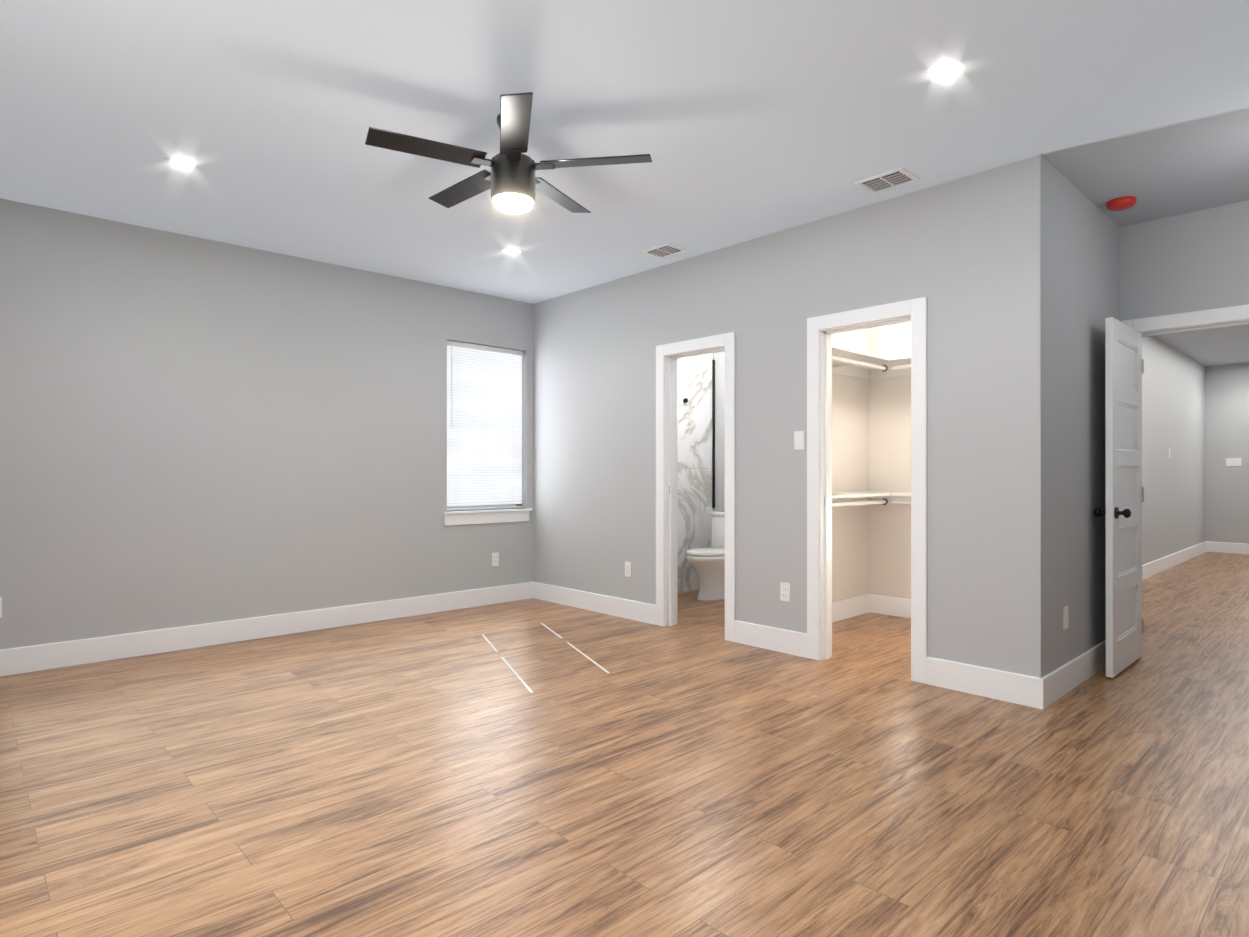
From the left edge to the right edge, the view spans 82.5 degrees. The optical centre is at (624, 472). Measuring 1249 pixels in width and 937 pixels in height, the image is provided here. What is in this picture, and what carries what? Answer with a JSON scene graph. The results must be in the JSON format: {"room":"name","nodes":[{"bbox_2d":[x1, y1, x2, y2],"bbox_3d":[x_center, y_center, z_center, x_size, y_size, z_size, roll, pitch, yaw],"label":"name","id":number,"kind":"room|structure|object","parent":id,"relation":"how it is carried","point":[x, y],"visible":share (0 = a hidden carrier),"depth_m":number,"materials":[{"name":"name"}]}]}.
{"room":"empty bedroom","nodes":[
{"label":"empty bedroom","id":0,"kind":"room"},
{"bbox_2d":[0,198,532,649],"bbox_3d":[-1.895,-0.199,5.714,6.410,2.720,0.160,0,0,-43],"label":"wall","id":1,"kind":"structure","parent":0,"point":[195,430],"depth_m":4.81,"materials":[{"name":"grey paint"}]},
{"bbox_2d":[0,597,1,617],"bbox_3d":[-3.573,0.769,4.030,0.072,0.118,0.010,0,0,-43],"label":"electrical outlet","id":2,"kind":"object","parent":1,"relation":"attached to","point":[0,607],"visible":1,"depth_m":4.05,"materials":[{"name":"white plastic"}]},
{"bbox_2d":[0,582,531,675],"bbox_3d":[-2.451,1.085,5.070,4.420,0.150,0.020,0,0,-43],"label":"baseboard","id":3,"kind":"structure","parent":1,"relation":"attached to","point":[18,660],"depth_m":4.86,"materials":[{"name":"white wood"}]},
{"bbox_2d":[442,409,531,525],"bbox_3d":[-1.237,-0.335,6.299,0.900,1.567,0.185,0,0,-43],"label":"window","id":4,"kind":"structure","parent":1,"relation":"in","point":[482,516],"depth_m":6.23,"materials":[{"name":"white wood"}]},
{"bbox_2d":[447,340,523,510],"bbox_3d":[-1.226,-0.393,6.287,0.794,1.448,0.060,0,0,-43],"label":"window blind slats","id":5,"kind":"structure","parent":4,"relation":"attached to","point":[487,380],"depth_m":6.29,"materials":[{"name":"white plastic"}]},
{"bbox_2d":[492,552,498,565],"bbox_3d":[-1.143,0.771,6.300,0.072,0.118,0.010,0,0,-43],"label":"electrical outlet","id":6,"kind":"object","parent":1,"relation":"attached to","point":[495,559],"visible":1,"depth_m":6.30,"materials":[{"name":"white plastic"}]},
{"bbox_2d":[0,552,1248,936],"bbox_3d":[2.941,1.211,6.234,14.190,0.100,6.000,0,0,-43],"label":"floor","id":7,"kind":"structure","parent":0,"point":[692,772],"depth_m":2.62,"materials":[{"name":"brown wood"}]},
{"bbox_2d":[482,634,497,651],"bbox_3d":[-0.917,1.159,4.837,0.020,0.002,0.533,0,0,-22],"label":"tape","id":8,"kind":"object","parent":7,"relation":"on","point":[483,635],"depth_m":4.83,"materials":[{"name":"white plastic"}]},
{"bbox_2d":[501,657,532,692],"bbox_3d":[-0.630,1.159,4.106,0.023,0.002,0.778,0,0,-22],"label":"tape","id":9,"kind":"object","parent":7,"relation":"on","point":[516,674],"depth_m":4.05,"materials":[{"name":"white"}]},
{"bbox_2d":[541,623,561,637],"bbox_3d":[-0.539,1.160,5.224,0.016,0.002,0.544,0,0,-22],"label":"tape","id":10,"kind":"object","parent":7,"relation":"on","point":[541,623],"depth_m":5.21,"materials":[{"name":"white"}]},
{"bbox_2d":[566,642,609,672],"bbox_3d":[-0.241,1.159,4.481,0.017,0.002,0.793,0,0,-22],"label":"tape","id":11,"kind":"object","parent":7,"relation":"on","point":[582,653],"depth_m":4.45,"materials":[{"name":"white"}]},
{"bbox_2d":[686,510,724,600],"bbox_3d":[0.887,0.769,6.656,0.787,0.785,0.430,0,0,-43],"label":"toilet","id":12,"kind":"object","parent":7,"relation":"on","point":[707,565],"visible":0.5,"depth_m":6.47,"materials":[{"name":"white ceramic"}]},
{"bbox_2d":[0,0,1248,365],"bbox_3d":[2.941,-1.619,6.237,14.190,0.120,6.000,0,0,-43],"label":"ceiling","id":13,"kind":"structure","parent":0,"point":[742,120],"depth_m":3.11,"materials":[{"name":"paint"}]},
{"bbox_2d":[165,156,199,169],"bbox_3d":[-2.226,-1.563,3.587,0.148,0.017,0.148,0,0,-43],"label":"recessed light","id":14,"kind":"object","parent":13,"relation":"in","point":[177,161],"visible":1,"depth_m":3.58,"materials":[{"name":"white"}]},
{"bbox_2d":[365,92,652,213],"bbox_3d":[-0.523,-1.360,3.173,1.202,0.404,1.163,0,0,-43],"label":"ceiling fan","id":15,"kind":"object","parent":13,"relation":"hanging from","point":[511,181],"visible":1,"depth_m":3.06,"materials":[{"name":"brown metal"}]},
{"bbox_2d":[501,247,522,254],"bbox_3d":[-0.791,-1.562,5.009,0.148,0.017,0.148,0,0,-43],"label":"recessed light","id":16,"kind":"object","parent":13,"relation":"in","point":[512,250],"visible":0.98,"depth_m":5.00,"materials":[{"name":"white"}]},
{"bbox_2d":[641,243,686,258],"bbox_3d":[0.278,-1.555,5.008,0.200,0.011,0.260,0,0,-43],"label":"ceiling vent","id":17,"kind":"object","parent":13,"relation":"in","point":[663,251],"visible":1,"depth_m":5.00,"materials":[{"name":"white metal"}]},
{"bbox_2d":[854,167,918,193],"bbox_3d":[1.401,-1.556,3.806,0.200,0.011,0.270,0,0,-43],"label":"ceiling vent","id":18,"kind":"object","parent":13,"relation":"in","point":[887,180],"visible":0.98,"depth_m":3.80,"materials":[{"name":"white metal"}]},
{"bbox_2d":[925,60,966,81],"bbox_3d":[1.248,-1.563,2.768,0.148,0.017,0.148,0,0,-43],"label":"recessed light","id":19,"kind":"object","parent":13,"relation":"in","point":[945,73],"visible":1,"depth_m":2.77,"materials":[{"name":"white"}]},
{"bbox_2d":[1106,196,1136,210],"bbox_3d":[2.857,-1.539,4.092,0.144,0.043,0.144,0,0,-43],"label":"smoke detector","id":20,"kind":"object","parent":13,"relation":"attached to","point":[1122,203],"visible":1,"depth_m":4.05,"materials":[{"name":"red plastic"}]},
{"bbox_2d":[678,353,713,592],"bbox_3d":[0.287,-0.198,6.726,1.600,2.720,0.100,0,0,-43],"label":"wall","id":21,"kind":"structure","parent":0,"point":[695,508],"depth_m":7.03,"materials":[{"name":"stone"}]},
{"bbox_2d":[683,360,714,507],"bbox_3d":[0.746,-0.388,7.064,0.458,1.500,0.027,0,0,-43],"label":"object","id":22,"kind":"object","parent":21,"relation":"attached to","point":[685,400],"visible":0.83,"depth_m":7.21,"materials":[{"name":"black metal"}]},
{"bbox_2d":[714,351,724,510],"bbox_3d":[1.253,-0.198,6.951,0.120,2.720,2.330,0,0,-43],"label":"wall","id":23,"kind":"structure","parent":0,"point":[719,358],"depth_m":7.18,"materials":[{"name":"grey paint"}]},
{"bbox_2d":[533,155,1048,677],"bbox_3d":[0.644,-0.200,5.083,0.120,2.720,4.230,0,0,-43],"label":"wall","id":24,"kind":"structure","parent":0,"point":[947,249],"depth_m":4.55,"materials":[{"name":"grey paint"}]},
{"bbox_2d":[532,582,655,624],"bbox_3d":[-0.296,1.086,5.989,0.015,0.150,1.580,0,0,-43],"label":"baseboard","id":25,"kind":"structure","parent":24,"relation":"attached to","point":[614,606],"depth_m":5.91,"materials":[{"name":"white wood"}]},
{"bbox_2d":[625,562,630,576],"bbox_3d":[0.027,0.771,5.648,0.010,0.118,0.072,0,0,-43],"label":"electrical outlet","id":26,"kind":"object","parent":24,"relation":"attached to","point":[627,569],"visible":1,"depth_m":5.64,"materials":[{"name":"white plastic"}]},
{"bbox_2d":[656,332,734,641],"bbox_3d":[0.549,0.100,5.185,0.156,2.120,0.750,0,0,-43],"label":"door frame","id":27,"kind":"structure","parent":24,"relation":"attached to","point":[668,355],"depth_m":5.35,"materials":[{"name":"white wood"}]},
{"bbox_2d":[734,620,806,657],"bbox_3d":[0.950,1.085,4.655,0.015,0.150,0.570,0,0,-43],"label":"baseboard","id":28,"kind":"structure","parent":24,"relation":"attached to","point":[756,635],"depth_m":4.64,"materials":[{"name":"white wood"}]},
{"bbox_2d":[780,582,789,601],"bbox_3d":[1.031,0.770,4.574,0.010,0.118,0.072,0,0,-43],"label":"electrical outlet","id":29,"kind":"object","parent":24,"relation":"attached to","point":[784,591],"visible":1,"depth_m":4.57,"materials":[{"name":"white plastic"}]},
{"bbox_2d":[794,431,803,449],"bbox_3d":[1.103,-0.200,4.498,0.009,0.118,0.072,0,0,-43],"label":"light switch","id":30,"kind":"object","parent":24,"relation":"attached to","point":[798,440],"visible":1,"depth_m":4.49,"materials":[{"name":"white plastic"}]},
{"bbox_2d":[807,297,926,683],"bbox_3d":[1.450,0.099,4.220,0.156,2.120,0.750,0,0,-43],"label":"trim","id":31,"kind":"structure","parent":24,"relation":"attached to","point":[821,330],"depth_m":4.38,"materials":[{"name":"white wood"}]},
{"bbox_2d":[926,657,1039,708],"bbox_3d":[1.844,1.084,3.698,0.015,0.150,0.550,0,0,-43],"label":"baseboard","id":32,"kind":"structure","parent":24,"relation":"attached to","point":[1021,689],"depth_m":3.67,"materials":[{"name":"white wood"}]},
{"bbox_2d":[832,328,868,602],"bbox_3d":[1.505,-0.200,5.510,1.720,2.720,0.120,0,0,-43],"label":"wall","id":33,"kind":"structure","parent":0,"point":[850,473],"depth_m":5.72,"materials":[{"name":"grey paint"}]},
{"bbox_2d":[832,594,870,621],"bbox_3d":[1.472,1.085,5.382,1.500,0.150,0.021,0,0,-43],"label":"baseboard","id":34,"kind":"structure","parent":33,"relation":"attached to","point":[864,604],"depth_m":5.70,"materials":[{"name":"white wood"}]},
{"bbox_2d":[832,492,889,506],"bbox_3d":[1.460,0.212,5.135,1.140,0.104,0.362,0,0,-43],"label":"closet shelf","id":35,"kind":"object","parent":33,"relation":"attached to","point":[866,498],"depth_m":5.37,"materials":[{"name":"white"}]},
{"bbox_2d":[832,345,889,376],"bbox_3d":[1.460,-0.818,5.136,1.140,0.104,0.362,0,0,-43],"label":"closet shelf","id":36,"kind":"object","parent":33,"relation":"attached to","point":[855,364],"depth_m":5.41,"materials":[{"name":"white wood"}]},
{"bbox_2d":[869,322,910,598],"bbox_3d":[2.646,-0.200,5.358,0.120,2.720,1.660,0,0,-43],"label":"wall","id":37,"kind":"structure","parent":0,"point":[889,471],"depth_m":5.79,"materials":[{"name":"grey paint"}]},
{"bbox_2d":[853,355,910,379],"bbox_3d":[2.469,-0.818,5.194,0.358,0.104,1.656,0,0,-43],"label":"closet shelf","id":38,"kind":"object","parent":37,"relation":"attached to","point":[899,366],"depth_m":5.67,"materials":[{"name":"white wood"}]},
{"bbox_2d":[871,594,910,617],"bbox_3d":[2.597,1.085,5.311,0.015,0.150,1.660,0,0,-43],"label":"baseboard","id":39,"kind":"structure","parent":37,"relation":"attached to","point":[886,605],"depth_m":5.76,"materials":[{"name":"white wood"}]},
{"bbox_2d":[890,492,910,505],"bbox_3d":[2.469,0.212,5.193,0.358,0.104,1.656,0,0,-43],"label":"closet shelf","id":40,"kind":"object","parent":37,"relation":"attached to","point":[896,498],"depth_m":5.46,"materials":[{"name":"white"}]},
{"bbox_2d":[1014,155,1119,677],"bbox_3d":[2.650,-0.201,4.144,1.770,2.720,0.120,0,0,-43],"label":"wall","id":41,"kind":"structure","parent":0,"point":[1083,249],"depth_m":3.73,"materials":[{"name":"grey paint"}]},
{"bbox_2d":[1063,606,1067,629],"bbox_3d":[2.332,0.769,3.759,0.072,0.118,0.006,0,0,-43],"label":"outlet","id":42,"kind":"object","parent":41,"relation":"attached to","point":[1065,617],"visible":0.98,"depth_m":3.75,"materials":[{"name":"white plastic"}]},
{"bbox_2d":[1040,640,1105,708],"bbox_3d":[2.598,1.084,4.005,1.535,0.150,0.021,0,0,-43],"label":"baseboard","id":43,"kind":"structure","parent":41,"relation":"attached to","point":[1047,690],"depth_m":3.79,"materials":[{"name":"white wood"}]},
{"bbox_2d":[1094,317,1143,677],"bbox_3d":[2.968,0.140,4.221,0.704,2.014,0.178,0,0,-43],"label":"entry door","id":44,"kind":"structure","parent":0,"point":[1124,372],"depth_m":4.15,"materials":[{"name":"white wood"}]},
{"bbox_2d":[1142,336,1204,564],"bbox_3d":[5.715,-0.197,7.910,7.850,2.720,0.120,0,0,-43],"label":"wall","id":45,"kind":"structure","parent":0,"point":[1173,420],"depth_m":8.83,"materials":[{"name":"grey paint"}]},
{"bbox_2d":[1142,541,1206,579],"bbox_3d":[5.717,1.088,7.818,7.730,0.150,0.015,0,0,-43],"label":"baseboard","id":46,"kind":"structure","parent":45,"relation":"attached to","point":[1159,565],"depth_m":8.78,"materials":[{"name":"white wood"}]},
{"bbox_2d":[1120,200,1248,320],"bbox_3d":[3.708,-0.201,4.030,0.120,2.720,1.490,0,0,-43],"label":"wall","id":47,"kind":"structure","parent":0,"point":[1190,262],"depth_m":4.29,"materials":[{"name":"grey paint"}]},
{"bbox_2d":[1120,304,1248,336],"bbox_3d":[3.498,0.099,4.254,0.156,2.120,0.863,0,0,-43],"label":"door frame","id":48,"kind":"structure","parent":47,"relation":"attached to","point":[1231,316],"depth_m":4.26,"materials":[{"name":"white wood"}]},
{"bbox_2d":[1205,363,1248,543],"bbox_3d":[9.177,-0.195,9.865,0.120,2.720,1.750,0,0,-43],"label":"wall","id":49,"kind":"structure","parent":0,"point":[1226,436],"depth_m":10.29,"materials":[{"name":"grey paint"}]},
{"bbox_2d":[1207,541,1248,553],"bbox_3d":[8.713,1.090,10.262,0.015,0.150,0.455,0,0,-43],"label":"baseboard","id":50,"kind":"structure","parent":49,"relation":"attached to","point":[1221,547],"depth_m":10.26,"materials":[{"name":"white wood"}]},
{"bbox_2d":[1226,458,1240,465],"bbox_3d":[8.751,-0.145,10.226,0.009,0.118,0.170,0,0,-43],"label":"hall light switch","id":51,"kind":"object","parent":49,"relation":"attached to","point":[1233,461],"visible":1,"depth_m":10.22,"materials":[{"name":"white plastic"}]},
{"label":"outside","id":52,"kind":"structure","parent":0,"visible":0},
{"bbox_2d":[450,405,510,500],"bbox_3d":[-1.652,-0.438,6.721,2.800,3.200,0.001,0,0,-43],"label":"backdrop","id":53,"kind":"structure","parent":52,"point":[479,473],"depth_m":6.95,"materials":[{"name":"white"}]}
]}

